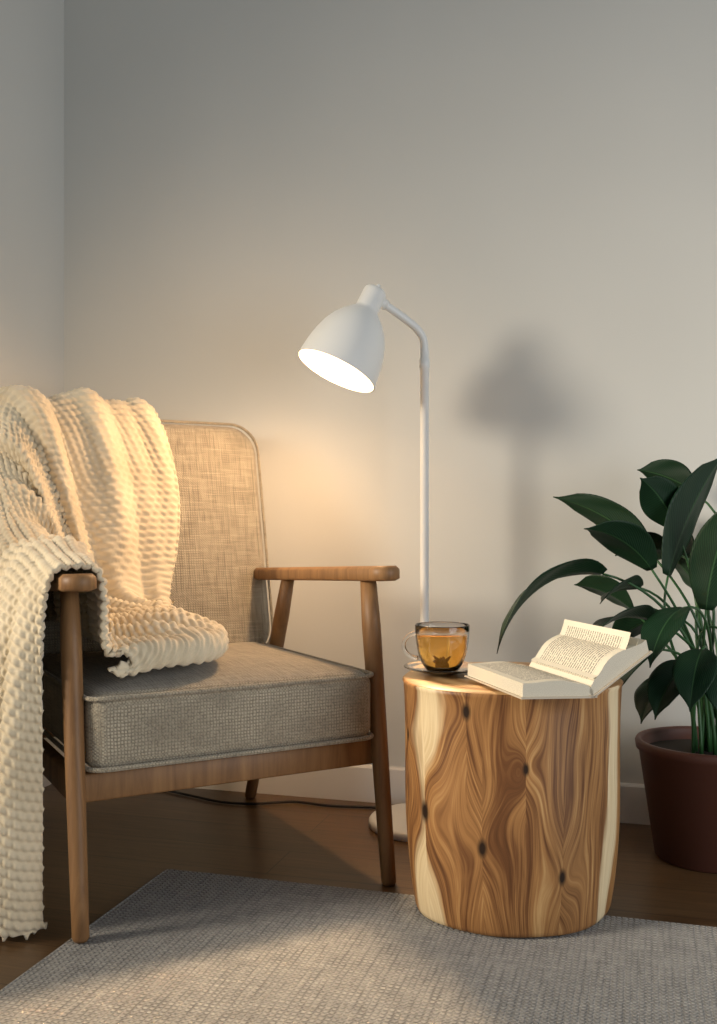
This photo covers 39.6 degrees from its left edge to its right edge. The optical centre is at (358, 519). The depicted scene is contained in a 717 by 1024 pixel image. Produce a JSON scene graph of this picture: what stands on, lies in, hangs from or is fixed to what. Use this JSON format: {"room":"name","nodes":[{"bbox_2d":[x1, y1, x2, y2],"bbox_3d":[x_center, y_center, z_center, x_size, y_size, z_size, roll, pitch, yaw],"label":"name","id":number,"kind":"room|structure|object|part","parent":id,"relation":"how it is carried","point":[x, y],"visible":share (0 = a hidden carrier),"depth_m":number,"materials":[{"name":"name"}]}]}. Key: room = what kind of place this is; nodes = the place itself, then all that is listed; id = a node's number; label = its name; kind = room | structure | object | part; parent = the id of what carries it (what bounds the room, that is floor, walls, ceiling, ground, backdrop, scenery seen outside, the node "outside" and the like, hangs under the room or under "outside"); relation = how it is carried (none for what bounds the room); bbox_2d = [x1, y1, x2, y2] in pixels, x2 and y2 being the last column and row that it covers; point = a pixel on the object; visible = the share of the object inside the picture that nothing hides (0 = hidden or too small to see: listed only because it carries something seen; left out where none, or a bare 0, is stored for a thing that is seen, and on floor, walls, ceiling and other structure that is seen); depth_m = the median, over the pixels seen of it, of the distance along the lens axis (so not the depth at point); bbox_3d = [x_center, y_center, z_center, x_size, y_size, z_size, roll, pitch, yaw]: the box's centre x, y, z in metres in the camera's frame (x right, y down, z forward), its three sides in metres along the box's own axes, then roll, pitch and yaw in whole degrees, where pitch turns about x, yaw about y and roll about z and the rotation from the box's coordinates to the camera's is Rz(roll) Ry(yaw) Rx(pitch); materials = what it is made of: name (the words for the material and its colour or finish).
{"room":"living room","nodes":[
{"label":"living room","id":0,"kind":"room"},
{"bbox_2d":[0,0,63,746],"bbox_3d":[-1.542,-0.610,0.681,0.120,2.700,4.600,0,0,16],"label":"wall","id":1,"kind":"structure","parent":0,"point":[31,31],"depth_m":2.73,"materials":[{"name":"paint"}]},
{"bbox_2d":[43,744,64,786],"bbox_3d":[-1.478,0.693,0.663,0.014,0.095,4.600,0,0,16],"label":"baseboard","id":2,"kind":"structure","parent":1,"relation":"attached to","point":[46,782],"depth_m":2.78,"materials":[{"name":"white paint"}]},
{"bbox_2d":[0,784,716,989],"bbox_3d":[0.493,0.790,0.160,4.320,0.100,4.720,0,0,16],"label":"floor","id":3,"kind":"structure","parent":0,"point":[132,840],"depth_m":2.19,"materials":[{"name":"brown wood"}]},
{"bbox_2d":[41,419,399,943],"bbox_3d":[-0.406,0.241,2.228,0.682,0.998,0.845,0,0,-29],"label":"armchair","id":4,"kind":"object","parent":3,"relation":"on","point":[256,711],"visible":0.56,"depth_m":1.98,"materials":[{"name":"brown wood"}]},
{"bbox_2d":[0,385,228,941],"bbox_3d":[-0.618,0.202,2.180,0.586,1.067,0.883,0,0,-29],"label":"knit blanket","id":5,"kind":"object","parent":4,"relation":"on","point":[89,482],"visible":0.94,"depth_m":2.23,"materials":[{"name":"fabric"}]},
{"bbox_2d":[42,419,273,654],"bbox_3d":[-0.553,0.054,2.492,0.672,0.622,0.110,0,-12,-29],"label":"cushion","id":6,"kind":"object","parent":4,"relation":"on","point":[220,555],"depth_m":2.55,"materials":[{"name":"fabric"}]},
{"bbox_2d":[41,642,373,772],"bbox_3d":[-0.365,0.372,2.153,0.593,0.156,0.623,0,0,-29],"label":"seat cushion","id":7,"kind":"object","parent":4,"relation":"on","point":[258,700],"depth_m":1.91,"materials":[{"name":"fabric"}]},
{"bbox_2d":[168,284,429,841],"bbox_3d":[-0.245,0.090,2.475,1.085,1.300,0.369,0,0,16],"label":"floor lamp","id":8,"kind":"object","parent":3,"relation":"on","point":[346,348],"visible":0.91,"depth_m":2.38,"materials":[{"name":"white metal"}]},
{"bbox_3d":[-0.301,0.729,2.629,0.892,0.021,0.104,0,0,16],"label":"power cord","id":9,"kind":"part","parent":8,"relation":"part of","materials":[{"name":"black plastic"}]},
{"bbox_3d":[-0.042,-0.431,2.329,0.202,0.258,0.199,0,0,16],"label":"lamp shade","id":10,"kind":"part","parent":8,"relation":"part of","materials":[{"name":"white metal"}]},
{"bbox_2d":[0,869,716,1023],"bbox_3d":[0.384,0.735,-0.071,2.704,0.011,3.717,0,0,16],"label":"area rug","id":11,"kind":"object","parent":3,"relation":"on","point":[186,947],"visible":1,"depth_m":1.64,"materials":[{"name":"grey carpet"}]},
{"bbox_2d":[402,662,622,937],"bbox_3d":[0.292,0.513,1.902,0.412,0.431,0.402,0,0,16],"label":"stump side table","id":12,"kind":"object","parent":11,"relation":"on","point":[513,803],"visible":0.81,"depth_m":1.73,"materials":[{"name":"brown wood"}]},
{"bbox_2d":[404,661,470,675],"bbox_3d":[0.161,0.288,1.920,0.149,0.015,0.149,0,0,16],"label":"saucer","id":13,"kind":"object","parent":12,"relation":"on","point":[417,666],"visible":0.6,"depth_m":1.90,"materials":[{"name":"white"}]},
{"bbox_2d":[402,622,469,670],"bbox_3d":[0.158,0.246,1.922,0.114,0.090,0.106,0,0,39],"label":"tea cup","id":14,"kind":"object","parent":13,"relation":"on","point":[441,646],"visible":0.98,"depth_m":1.88,"materials":[{"name":"clear glass"}]},
{"bbox_2d":[465,619,652,698],"bbox_3d":[0.347,0.243,1.767,0.243,0.106,0.243,0,0,-16],"label":"open book","id":15,"kind":"object","parent":12,"relation":"on","point":[582,661],"visible":1,"depth_m":1.71,"materials":[{"name":"paper"}]},
{"bbox_2d":[497,459,716,873],"bbox_3d":[0.616,0.296,2.128,0.569,0.887,0.541,0,0,16],"label":"potted plant","id":16,"kind":"object","parent":3,"relation":"on","point":[679,763],"visible":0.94,"depth_m":2.10,"materials":[{"name":"green plant"}]},
{"bbox_3d":[0.768,0.612,2.188,0.310,0.256,0.310,0,0,16],"label":"pot","id":17,"kind":"part","parent":16,"relation":"part of","materials":[{"name":"brown ceramic"}]},
{"bbox_2d":[64,0,716,783],"bbox_3d":[1.127,-0.610,2.371,4.320,2.700,0.120,0,0,16],"label":"wall","id":18,"kind":"structure","parent":0,"point":[532,184],"depth_m":2.59,"materials":[{"name":"paint"}]},
{"bbox_2d":[85,763,649,824],"bbox_3d":[1.167,0.693,2.290,4.200,0.095,0.014,0,0,16],"label":"baseboard","id":19,"kind":"structure","parent":18,"relation":"attached to","point":[353,783],"depth_m":2.62,"materials":[{"name":"white paint"}]}
]}

